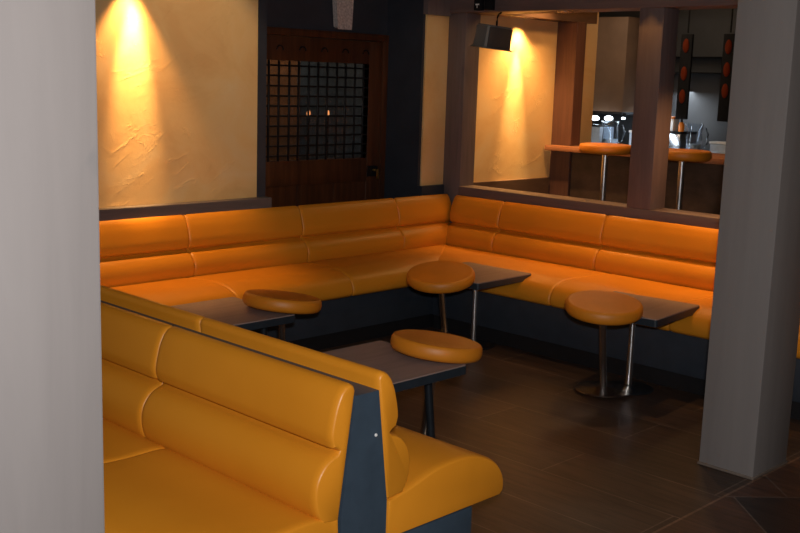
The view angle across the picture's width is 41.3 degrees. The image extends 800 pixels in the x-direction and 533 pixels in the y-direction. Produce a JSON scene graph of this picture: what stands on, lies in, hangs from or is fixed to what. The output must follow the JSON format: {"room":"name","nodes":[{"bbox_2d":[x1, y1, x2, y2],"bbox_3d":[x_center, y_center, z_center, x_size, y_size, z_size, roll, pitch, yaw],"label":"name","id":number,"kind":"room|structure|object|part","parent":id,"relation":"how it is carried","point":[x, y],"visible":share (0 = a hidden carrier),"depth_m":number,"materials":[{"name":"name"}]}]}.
{"room":"bar lounge","nodes":[
{"label":"bar lounge","id":0,"kind":"room"},
{"bbox_2d":[95,0,257,215],"bbox_3d":[-2.958,-0.541,4.194,0.200,2.478,5.835,12,14,44],"label":"wall","id":1,"kind":"structure","parent":0,"point":[177,80],"depth_m":5.76,"materials":[{"name":"paint"}]},
{"bbox_2d":[99,197,271,220],"bbox_3d":[-2.853,-0.082,4.198,0.064,0.062,5.895,12,14,44],"label":"trim","id":2,"kind":"structure","parent":1,"relation":"attached to","point":[181,208],"depth_m":5.81,"materials":[{"name":"brown wood"}]},
{"bbox_2d":[257,0,266,196],"bbox_3d":[-0.879,-0.840,6.262,0.206,2.478,0.060,12,14,44],"label":"trim","id":3,"kind":"structure","parent":1,"relation":"attached to","point":[262,4],"depth_m":6.16,"materials":[{"name":"blue paint"}]},
{"bbox_2d":[267,0,387,34],"bbox_3d":[-0.675,-0.944,6.889,0.100,2.478,1.520,12,14,44],"label":"wall","id":4,"kind":"structure","parent":0,"point":[369,16],"depth_m":6.85,"materials":[{"name":"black paint"}]},
{"bbox_2d":[265,26,388,206],"bbox_3d":[-0.533,-0.634,7.045,0.136,1.823,1.155,12,14,44],"label":"door","id":5,"kind":"structure","parent":4,"relation":"attached to","point":[297,182],"depth_m":7.04,"materials":[{"name":"red wood"}]},
{"bbox_2d":[266,60,367,161],"bbox_3d":[-0.541,-1.019,6.955,0.018,0.635,0.895,12,14,44],"label":"iron grille","id":6,"kind":"object","parent":5,"relation":"attached to","point":[363,157],"depth_m":6.97,"materials":[{"name":"black metal"}]},
{"bbox_3d":[-0.193,-0.663,7.365,0.008,0.075,0.100,12,14,44],"label":"lock plate","id":7,"kind":"part","parent":5,"relation":"part of","materials":[{"name":"black metal"}]},
{"bbox_3d":[-0.168,-0.644,7.356,0.050,0.072,0.024,12,14,44],"label":"handle","id":8,"kind":"part","parent":5,"relation":"part of","materials":[{"name":"gold metal"}]},
{"bbox_2d":[332,0,353,29],"bbox_3d":[-0.379,-1.763,6.906,0.060,0.429,0.183,12,14,44],"label":"keystone","id":9,"kind":"object","parent":4,"relation":"attached to","point":[342,9],"visible":1,"depth_m":6.90,"materials":[{"name":"stone"}]},
{"bbox_2d":[384,0,425,198],"bbox_3d":[0.017,-1.002,7.344,0.438,2.478,0.115,12,14,44],"label":"pillar","id":10,"kind":"structure","parent":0,"point":[406,19],"depth_m":7.23,"materials":[{"name":"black paint"}]},
{"bbox_2d":[420,12,598,185],"bbox_3d":[0.813,-1.479,7.835,0.150,1.660,1.977,12,14,44],"label":"wall","id":11,"kind":"structure","parent":0,"point":[515,92],"depth_m":7.76,"materials":[{"name":"paint"}]},
{"bbox_2d":[417,184,443,195],"bbox_3d":[0.200,-0.156,7.361,0.042,0.818,0.225,12,14,44],"label":"trim","id":12,"kind":"structure","parent":11,"relation":"attached to","point":[427,189],"depth_m":7.26,"materials":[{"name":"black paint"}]},
{"bbox_2d":[423,0,450,15],"bbox_3d":[0.257,-1.936,7.047,0.042,0.520,0.225,12,14,44],"label":"trim","id":13,"kind":"structure","parent":11,"relation":"attached to","point":[431,7],"depth_m":7.05,"materials":[{"name":"brown wood"}]},
{"bbox_2d":[473,177,548,193],"bbox_3d":[0.716,-0.247,7.972,0.160,0.818,1.060,12,14,44],"label":"trim","id":14,"kind":"structure","parent":11,"relation":"attached to","point":[538,185],"depth_m":8.00,"materials":[{"name":"brown wood"}]},
{"bbox_2d":[492,12,597,23],"bbox_3d":[1.000,-2.042,7.678,0.170,0.485,1.290,12,14,44],"label":"trim","id":15,"kind":"structure","parent":11,"relation":"attached to","point":[587,17],"depth_m":7.83,"materials":[{"name":"brown wood"}]},
{"bbox_2d":[548,22,586,196],"bbox_3d":[1.273,-0.865,8.193,0.185,1.993,0.120,12,14,44],"label":"pillar","id":16,"kind":"structure","parent":11,"relation":"attached to","point":[571,36],"depth_m":8.07,"materials":[{"name":"brown wood"}]},
{"bbox_2d":[318,327,799,532],"bbox_3d":[0.499,0.744,5.016,10.000,0.120,11.600,12,14,44],"label":"floor","id":17,"kind":"structure","parent":0,"point":[569,460],"depth_m":4.46,"materials":[{"name":"brown wood"}]},
{"bbox_2d":[0,0,104,532],"bbox_3d":[-0.709,-0.043,1.777,0.278,2.478,0.314,12,14,44],"label":"pillar","id":18,"kind":"structure","parent":17,"relation":"on","point":[52,467],"depth_m":1.73,"materials":[{"name":"grey paint"}]},
{"bbox_2d":[101,302,353,532],"bbox_3d":[-1.363,0.486,3.584,2.960,0.768,0.545,12,14,44],"label":"bench","id":19,"kind":"object","parent":17,"relation":"on","point":[202,434],"visible":0.52,"depth_m":2.87,"materials":[{"name":"orange leather"}]},
{"bbox_2d":[103,418,164,462],"bbox_3d":[-1.114,0.557,3.312,0.810,0.133,0.498,12,14,44],"label":"seat cushion","id":20,"kind":"object","parent":19,"relation":"on","point":[121,441],"depth_m":3.17,"materials":[{"name":"orange leather"}]},
{"bbox_2d":[101,302,172,436],"bbox_3d":[-1.027,0.300,3.514,0.820,0.356,0.133,12,14,44],"label":"cushion","id":21,"kind":"object","parent":19,"relation":"on","point":[131,343],"depth_m":3.30,"materials":[{"name":"orange leather"}]},
{"bbox_2d":[103,448,337,532],"bbox_3d":[-0.579,0.666,2.791,0.700,0.133,0.498,12,14,44],"label":"seat cushion","id":22,"kind":"object","parent":19,"relation":"on","point":[147,490],"depth_m":2.74,"materials":[{"name":"orange leather"}]},
{"bbox_2d":[171,297,294,335],"bbox_3d":[-0.816,0.428,4.939,0.508,0.445,0.513,12,14,44],"label":"cocktail table","id":23,"kind":"object","parent":17,"relation":"on","point":[230,310],"visible":0.3,"depth_m":4.88,"materials":[{"name":"brown laminate"}]},
{"bbox_2d":[101,300,386,532],"bbox_3d":[-0.930,0.515,3.598,2.362,0.733,0.164,12,14,44],"label":"divider panel","id":24,"kind":"object","parent":17,"relation":"on","point":[363,501],"visible":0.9,"depth_m":2.76,"materials":[{"name":"blue laminate"}]},
{"bbox_2d":[99,194,451,350],"bbox_3d":[-0.719,0.089,5.971,0.597,0.760,3.498,12,14,44],"label":"bench","id":25,"kind":"object","parent":17,"relation":"on","point":[356,257],"visible":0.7,"depth_m":6.10,"materials":[{"name":"orange leather"}]},
{"bbox_2d":[99,215,194,286],"bbox_3d":[-1.448,-0.062,5.528,0.132,0.356,0.820,12,14,44],"label":"cushion","id":26,"kind":"object","parent":25,"relation":"on","point":[134,251],"depth_m":5.60,"materials":[{"name":"orange leather"}]},
{"bbox_2d":[109,278,235,305],"bbox_3d":[-1.301,0.184,5.360,0.550,0.144,0.800,12,14,44],"label":"seat cushion","id":27,"kind":"object","parent":25,"relation":"on","point":[167,291],"depth_m":5.42,"materials":[{"name":"orange leather"}]},
{"bbox_2d":[184,206,307,275],"bbox_3d":[-0.874,-0.144,6.101,0.132,0.356,0.810,12,14,44],"label":"cushion","id":28,"kind":"object","parent":25,"relation":"on","point":[222,242],"depth_m":6.06,"materials":[{"name":"orange leather"}]},
{"bbox_2d":[189,263,352,300],"bbox_3d":[-0.737,0.103,5.922,0.550,0.144,0.800,12,14,44],"label":"seat cushion","id":29,"kind":"object","parent":25,"relation":"on","point":[323,282],"depth_m":5.87,"materials":[{"name":"orange leather"}]},
{"bbox_2d":[297,198,403,261],"bbox_3d":[-0.300,-0.227,6.673,0.132,0.356,0.820,12,14,44],"label":"cushion","id":30,"kind":"object","parent":25,"relation":"on","point":[328,231],"depth_m":6.63,"materials":[{"name":"orange leather"}]},
{"bbox_2d":[303,244,445,295],"bbox_3d":[0.036,-0.009,6.693,0.550,0.144,1.395,12,14,44],"label":"seat cushion","id":31,"kind":"object","parent":25,"relation":"on","point":[385,268],"depth_m":6.36,"materials":[{"name":"orange leather"}]},
{"bbox_2d":[394,194,451,249],"bbox_3d":[0.172,-0.295,7.143,0.132,0.356,0.518,12,14,44],"label":"cushion","id":32,"kind":"object","parent":25,"relation":"on","point":[422,221],"depth_m":7.10,"materials":[{"name":"orange leather"}]},
{"bbox_2d":[243,289,321,340],"bbox_3d":[-0.562,0.368,5.054,0.403,0.527,0.396,12,14,44],"label":"stool","id":33,"kind":"object","parent":17,"relation":"on","point":[278,301],"visible":0.69,"depth_m":4.87,"materials":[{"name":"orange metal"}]},
{"bbox_3d":[-0.554,0.165,4.997,0.372,0.108,0.370,12,14,44],"label":"seat","id":34,"kind":"part","parent":33,"relation":"part of","materials":[{"name":"orange leather"}]},
{"bbox_2d":[266,60,300,160],"bbox_3d":[-1.019,-0.689,7.684,0.350,1.678,0.460,12,14,44],"label":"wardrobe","id":35,"kind":"object","parent":17,"relation":"on","point":[273,69],"visible":0.02,"depth_m":7.53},
{"bbox_2d":[100,285,502,532],"bbox_3d":[-0.729,0.457,3.831,2.410,0.780,0.545,12,14,44],"label":"bench","id":36,"kind":"object","parent":17,"relation":"on","point":[432,484],"visible":0.19,"depth_m":3.01,"materials":[{"name":"orange leather"}]},
{"bbox_2d":[100,285,205,331],"bbox_3d":[-0.871,0.269,3.654,0.800,0.356,0.133,12,14,44],"label":"cushion","id":37,"kind":"object","parent":36,"relation":"on","point":[186,319],"depth_m":3.49,"materials":[{"name":"orange leather"}]},
{"bbox_2d":[200,318,409,496],"bbox_3d":[-0.300,0.385,3.098,0.810,0.356,0.133,12,14,44],"label":"cushion","id":38,"kind":"object","parent":36,"relation":"on","point":[395,451],"depth_m":2.86,"materials":[{"name":"orange leather"}]},
{"bbox_2d":[386,425,502,532],"bbox_3d":[-0.152,0.573,3.303,0.830,0.165,0.498,12,14,44],"label":"seat cushion","id":39,"kind":"object","parent":36,"relation":"on","point":[442,480],"depth_m":3.01,"materials":[{"name":"orange leather"}]},
{"bbox_2d":[327,111,329,158],"bbox_3d":[-0.541,-0.489,7.746,0.120,1.293,0.120,12,14,44],"label":"table lamp","id":40,"kind":"object","parent":17,"relation":"on","point":[328,111],"visible":0.17,"depth_m":7.66,"materials":[{"name":"black metal"}]},
{"bbox_3d":[-0.542,-0.464,7.750,0.120,1.243,0.120,12,14,44],"label":"lamp post","id":41,"kind":"part","parent":40,"relation":"part of","materials":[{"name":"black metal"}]},
{"bbox_2d":[299,61,362,159],"bbox_3d":[-0.582,-0.791,8.256,0.250,1.708,0.860,12,14,44],"label":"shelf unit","id":42,"kind":"object","parent":17,"relation":"on","point":[303,70],"visible":0.02,"depth_m":8.05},
{"bbox_2d":[322,341,465,437],"bbox_3d":[-0.059,0.591,4.154,0.543,0.445,0.523,12,14,44],"label":"cocktail table","id":43,"kind":"object","parent":17,"relation":"on","point":[405,372],"visible":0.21,"depth_m":4.12,"materials":[{"name":"brown laminate"}]},
{"bbox_2d":[390,329,482,444],"bbox_3d":[0.121,0.522,4.307,0.428,0.526,0.374,12,14,44],"label":"stool","id":44,"kind":"object","parent":17,"relation":"on","point":[434,346],"visible":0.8,"depth_m":4.14,"materials":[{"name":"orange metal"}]},
{"bbox_3d":[0.146,0.320,4.249,0.372,0.107,0.370,12,14,44],"label":"seat","id":45,"kind":"part","parent":44,"relation":"part of","materials":[{"name":"orange leather"}]},
{"bbox_2d":[407,261,474,333],"bbox_3d":[0.221,0.238,5.886,0.371,0.534,0.574,2,10,3],"label":"stool","id":46,"kind":"object","parent":17,"relation":"on","point":[440,278],"visible":0.73,"depth_m":5.69,"materials":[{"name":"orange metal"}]},
{"bbox_3d":[0.221,0.056,5.749,0.371,0.127,0.368,12,14,44],"label":"seat","id":47,"kind":"part","parent":46,"relation":"part of","materials":[{"name":"orange leather"}]},
{"bbox_2d":[463,262,530,349],"bbox_3d":[0.412,0.251,6.171,0.490,0.445,0.490,11,14,43],"label":"cocktail table","id":48,"kind":"object","parent":17,"relation":"on","point":[486,276],"visible":0.45,"depth_m":6.13,"materials":[{"name":"brown laminate"}]},
{"bbox_3d":[0.430,0.458,6.251,0.256,0.010,0.256,11,14,43],"label":"plate","id":49,"kind":"part","parent":48,"relation":"part of","materials":[{"name":"metal"}]},
{"bbox_2d":[443,0,737,228],"bbox_3d":[1.939,-0.676,5.846,4.416,2.478,0.227,12,14,44],"label":"frame","id":50,"kind":"object","parent":17,"relation":"on","point":[658,24],"visible":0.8,"depth_m":6.29,"materials":[{"name":"brown wood"}]},
{"bbox_3d":[0.410,-0.736,7.349,0.156,1.978,0.148,12,14,44],"label":"post","id":51,"kind":"part","parent":50,"relation":"part of","materials":[{"name":"brown wood"}]},
{"bbox_2d":[474,0,484,10],"bbox_3d":[0.517,-1.727,6.929,0.060,0.105,0.043,12,14,44],"label":"cable box","id":52,"kind":"object","parent":50,"relation":"attached to","point":[478,4],"visible":1,"depth_m":6.92,"materials":[{"name":"black plastic"}]},
{"bbox_2d":[470,12,512,51],"bbox_3d":[0.567,-1.532,6.906,0.235,0.259,0.286,-5,12,-33],"label":"spotlight","id":53,"kind":"object","parent":50,"relation":"attached to","point":[495,37],"visible":1,"depth_m":6.80,"materials":[{"name":"metal"}]},
{"bbox_2d":[557,11,572,12],"bbox_3d":[1.034,-1.593,6.641,0.106,0.006,0.106,12,14,44],"label":"recessed light","id":54,"kind":"object","parent":50,"relation":"attached to","point":[557,11],"visible":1,"depth_m":6.62,"materials":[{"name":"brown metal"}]},
{"bbox_3d":[1.968,-0.220,5.859,4.260,0.062,0.170,12,14,44],"label":"sill","id":55,"kind":"part","parent":50,"relation":"part of","materials":[{"name":"brown wood"}]},
{"bbox_3d":[1.486,-0.922,6.238,0.160,1.158,0.165,12,14,44],"label":"post","id":56,"kind":"part","parent":50,"relation":"part of","materials":[{"name":"brown wood"}]},
{"bbox_2d":[565,290,642,397],"bbox_3d":[1.013,0.391,5.203,0.371,0.522,0.545,7,11,27],"label":"stool","id":57,"kind":"object","parent":17,"relation":"on","point":[602,308],"visible":1,"depth_m":5.09,"materials":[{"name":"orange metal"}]},
{"bbox_3d":[1.031,0.614,5.375,0.290,0.022,0.290,12,14,44],"label":"plate","id":58,"kind":"part","parent":57,"relation":"part of","materials":[{"name":"silver metal"}]},
{"bbox_3d":[0.978,0.197,5.090,0.371,0.104,0.371,12,14,44],"label":"seat","id":59,"kind":"part","parent":57,"relation":"part of","materials":[{"name":"orange leather"}]},
{"bbox_2d":[579,143,630,200],"bbox_3d":[1.421,-0.301,7.500,0.380,1.132,0.380,12,14,44],"label":"bar stool","id":60,"kind":"object","parent":17,"relation":"on","point":[604,149],"visible":0.53,"depth_m":7.31,"materials":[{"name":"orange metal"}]},
{"bbox_3d":[1.438,-0.825,7.407,0.372,0.068,0.372,12,14,44],"label":"seat","id":61,"kind":"part","parent":60,"relation":"part of","materials":[{"name":"orange leather"}]},
{"bbox_2d":[432,195,799,419],"bbox_3d":[1.628,0.223,5.639,4.310,0.760,0.722,12,14,44],"label":"bench","id":62,"kind":"object","parent":17,"relation":"on","point":[565,252],"visible":0.72,"depth_m":6.13,"materials":[{"name":"orange leather"}]},
{"bbox_2d":[446,195,503,252],"bbox_3d":[0.497,-0.280,7.121,0.425,0.356,0.132,12,14,44],"label":"cushion","id":63,"kind":"object","parent":62,"relation":"on","point":[476,222],"depth_m":7.09,"materials":[{"name":"orange leather"}]},
{"bbox_2d":[438,245,608,305],"bbox_3d":[0.576,0.022,6.632,1.390,0.139,0.675,12,14,44],"label":"seat cushion","id":64,"kind":"object","parent":62,"relation":"on","point":[548,273],"depth_m":6.36,"materials":[{"name":"orange leather"}]},
{"bbox_2d":[492,202,606,270],"bbox_3d":[0.933,-0.192,6.697,0.804,0.356,0.132,12,14,44],"label":"cushion","id":65,"kind":"object","parent":62,"relation":"on","point":[564,237],"depth_m":6.66,"materials":[{"name":"orange leather"}]},
{"bbox_2d":[550,274,712,330],"bbox_3d":[1.337,0.177,5.891,0.755,0.139,0.675,12,14,44],"label":"seat cushion","id":66,"kind":"object","parent":62,"relation":"on","point":[650,285],"depth_m":5.89,"materials":[{"name":"orange leather"}]},
{"bbox_2d":[595,215,718,290],"bbox_3d":[1.502,-0.076,6.143,0.801,0.356,0.132,12,14,44],"label":"cushion","id":67,"kind":"object","parent":62,"relation":"on","point":[681,255],"depth_m":6.13,"materials":[{"name":"orange leather"}]},
{"bbox_2d":[669,297,799,358],"bbox_3d":[1.876,0.287,5.367,0.765,0.139,0.675,12,14,44],"label":"seat cushion","id":68,"kind":"object","parent":62,"relation":"on","point":[696,327],"depth_m":5.33,"materials":[{"name":"orange leather"}]},
{"bbox_2d":[545,145,724,214],"bbox_3d":[2.622,-0.164,7.119,3.755,1.070,0.570,12,14,44],"label":"bar counter","id":69,"kind":"object","parent":17,"relation":"on","point":[703,181],"depth_m":7.62,"materials":[{"name":"brown wood"}]},
{"bbox_2d":[545,145,724,164],"bbox_3d":[2.639,-0.670,7.030,3.755,0.040,0.570,12,14,44],"label":"countertop","id":70,"kind":"structure","parent":69,"relation":"on","point":[717,159],"depth_m":7.72,"materials":[{"name":"brown wood"}]},
{"bbox_2d":[609,291,699,394],"bbox_3d":[1.178,0.411,5.400,0.490,0.445,0.490,10,13,39],"label":"cocktail table","id":71,"kind":"object","parent":17,"relation":"on","point":[657,312],"visible":0.57,"depth_m":5.37,"materials":[{"name":"brown laminate"}]},
{"bbox_3d":[1.175,0.622,5.460,0.256,0.010,0.256,10,13,39],"label":"plate","id":72,"kind":"part","parent":71,"relation":"part of","materials":[{"name":"metal"}]},
{"bbox_2d":[668,148,711,209],"bbox_3d":[1.848,-0.214,7.084,0.380,1.132,0.380,12,14,44],"label":"bar stool","id":73,"kind":"object","parent":17,"relation":"on","point":[683,156],"visible":0.38,"depth_m":6.89,"materials":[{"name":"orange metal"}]},
{"bbox_3d":[1.865,-0.738,6.992,0.372,0.068,0.372,12,14,44],"label":"seat","id":74,"kind":"part","parent":73,"relation":"part of","materials":[{"name":"orange leather"}]},
{"bbox_2d":[697,0,799,479],"bbox_3d":[1.465,-0.400,4.199,0.248,2.478,0.308,12,14,44],"label":"pillar","id":75,"kind":"structure","parent":17,"relation":"on","point":[755,316],"depth_m":4.15,"materials":[{"name":"grey paint"}]},
{"bbox_3d":[2.674,-0.541,9.589,5.600,0.958,0.650,12,14,44],"label":"countertop","id":76,"kind":"structure","parent":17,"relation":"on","visible":0},
{"bbox_2d":[591,124,602,142],"bbox_3d":[1.917,-1.249,10.104,0.142,0.210,0.262,12,14,44],"label":"box","id":77,"kind":"object","parent":76,"relation":"on","point":[597,129],"visible":0.24,"depth_m":9.99,"materials":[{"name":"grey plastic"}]},
{"bbox_2d":[601,121,624,143],"bbox_3d":[1.979,-1.223,9.853,0.260,0.250,0.163,12,14,44],"label":"glass jug","id":78,"kind":"object","parent":76,"relation":"on","point":[610,134],"visible":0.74,"depth_m":9.80,"materials":[{"name":"white"}]},
{"bbox_3d":[2.040,-1.223,9.792,0.089,0.178,0.016,12,14,44],"label":"handle","id":79,"kind":"part","parent":78,"relation":"part of","materials":[{"name":"clear glass"}]},
{"bbox_2d":[629,130,631,144],"bbox_3d":[2.235,-1.181,9.888,0.172,0.170,0.132,12,14,44],"label":"box","id":80,"kind":"object","parent":76,"relation":"on","point":[630,131],"visible":0.16,"depth_m":9.89,"materials":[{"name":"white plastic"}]},
{"bbox_2d":[669,131,687,148],"bbox_3d":[2.537,-1.131,9.606,0.182,0.190,0.312,12,14,44],"label":"coffee machine","id":81,"kind":"object","parent":76,"relation":"on","point":[677,139],"visible":0.3,"depth_m":9.48,"materials":[{"name":"metal"}]},
{"bbox_2d":[670,116,678,130],"bbox_3d":[2.460,-1.286,9.547,0.072,0.130,0.112,12,14,44],"label":"snack box","id":82,"kind":"object","parent":81,"relation":"on","point":[674,122],"visible":0.55,"depth_m":9.51,"materials":[{"name":"white plastic"}]},
{"bbox_2d":[678,119,684,131],"bbox_3d":[2.513,-1.263,9.468,0.056,0.115,0.056,12,14,44],"label":"squeeze bottle","id":83,"kind":"object","parent":81,"relation":"on","point":[681,125],"visible":1,"depth_m":9.45,"materials":[{"name":"orange plastic"}]},
{"bbox_2d":[685,123,708,149],"bbox_3d":[2.590,-1.109,9.257,0.231,0.270,0.143,12,14,44],"label":"glass jug","id":84,"kind":"object","parent":76,"relation":"on","point":[694,136],"visible":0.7,"depth_m":9.22,"materials":[{"name":"white"}]},
{"bbox_3d":[2.644,-1.111,9.203,0.079,0.191,0.016,12,14,44],"label":"handle","id":85,"kind":"part","parent":84,"relation":"part of","materials":[{"name":"clear glass"}]},
{"bbox_2d":[709,141,725,153],"bbox_3d":[2.833,-1.034,9.309,0.202,0.120,0.132,12,14,44],"label":"box","id":86,"kind":"object","parent":76,"relation":"on","point":[719,147],"visible":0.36,"depth_m":9.28,"materials":[{"name":"white plastic"}]},
{"bbox_2d":[592,9,736,150],"bbox_3d":[4.274,-1.072,8.513,10.000,2.478,0.100,12,14,44],"label":"wall","id":87,"kind":"structure","parent":0,"point":[708,27],"depth_m":9.81,"materials":[{"name":"paint"}]},
{"bbox_2d":[593,17,639,113],"bbox_3d":[1.603,-2.009,10.594,1.870,0.885,0.550,12,14,44],"label":"upper cabinet","id":88,"kind":"object","parent":87,"relation":"attached to","point":[617,39],"visible":0.19,"depth_m":9.85,"materials":[{"name":"wood"}]},
{"bbox_2d":[592,113,598,119],"bbox_3d":[1.847,-1.416,10.019,0.088,0.072,0.054,12,14,44],"label":"spot lamp","id":89,"kind":"object","parent":88,"relation":"attached to","point":[595,117],"visible":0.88,"depth_m":10.00,"materials":[{"name":"white"}]},
{"bbox_2d":[605,113,612,120],"bbox_3d":[1.954,-1.401,9.915,0.088,0.072,0.054,12,14,44],"label":"spot lamp","id":90,"kind":"object","parent":88,"relation":"attached to","point":[609,117],"visible":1,"depth_m":9.90,"materials":[{"name":"white"}]},
{"bbox_3d":[1.951,-1.387,9.915,0.088,0.044,0.048,12,14,44],"label":"bulb","id":91,"kind":"part","parent":90,"relation":"part of","materials":[{"name":"white glass"}]},
{"bbox_3d":[1.589,-1.583,10.669,1.870,0.019,0.550,12,14,44],"label":"light rail","id":92,"kind":"part","parent":88,"relation":"part of","materials":[{"name":"metal"}]},
{"bbox_2d":[675,72,720,73],"bbox_3d":[3.086,-1.691,9.423,1.920,0.050,0.170,12,14,44],"label":"bar shelf","id":93,"kind":"object","parent":87,"relation":"attached to","point":[675,72],"visible":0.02,"depth_m":9.64,"materials":[{"name":"black plastic"}]},
{"bbox_3d":[0.581,-1.803,4.566,10.000,0.100,11.600,12,14,44],"label":"ceiling","id":94,"kind":"structure","parent":0,"visible":0},
{"bbox_2d":[675,10,693,119],"bbox_3d":[2.512,-1.908,9.310,0.110,1.220,0.053,12,14,44],"label":"strip","id":95,"kind":"object","parent":94,"relation":"hanging from","point":[687,40],"visible":1,"depth_m":9.34,"materials":[{"name":"black plastic"}]},
{"bbox_3d":[2.495,-1.504,9.377,0.060,0.124,0.040,12,14,44],"label":"lamp shade","id":96,"kind":"part","parent":95,"relation":"part of","materials":[{"name":"brown glass"}]},
{"bbox_3d":[2.501,-1.701,9.342,0.060,0.124,0.040,12,14,44],"label":"lamp shade","id":97,"kind":"part","parent":95,"relation":"part of","materials":[{"name":"brown glass"}]},
{"bbox_3d":[2.509,-1.937,9.300,0.060,0.124,0.040,12,14,44],"label":"lamp shade","id":98,"kind":"part","parent":95,"relation":"part of","materials":[{"name":"brown glass"}]},
{"bbox_2d":[717,9,734,121],"bbox_3d":[2.799,-1.849,9.031,0.110,1.220,0.053,12,14,44],"label":"strip","id":99,"kind":"object","parent":94,"relation":"hanging from","point":[729,39],"visible":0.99,"depth_m":9.06,"materials":[{"name":"black plastic"}]},
{"bbox_3d":[2.784,-1.504,9.087,0.060,0.124,0.040,12,14,44],"label":"lamp shade","id":100,"kind":"part","parent":99,"relation":"part of","materials":[{"name":"brown glass"}]},
{"bbox_3d":[2.789,-1.681,9.056,0.060,0.124,0.040,12,14,44],"label":"lamp shade","id":101,"kind":"part","parent":99,"relation":"part of","materials":[{"name":"brown glass"}]},
{"bbox_3d":[2.796,-1.869,9.023,0.060,0.124,0.040,12,14,44],"label":"lamp shade","id":102,"kind":"part","parent":99,"relation":"part of","materials":[{"name":"brown glass"}]}
]}

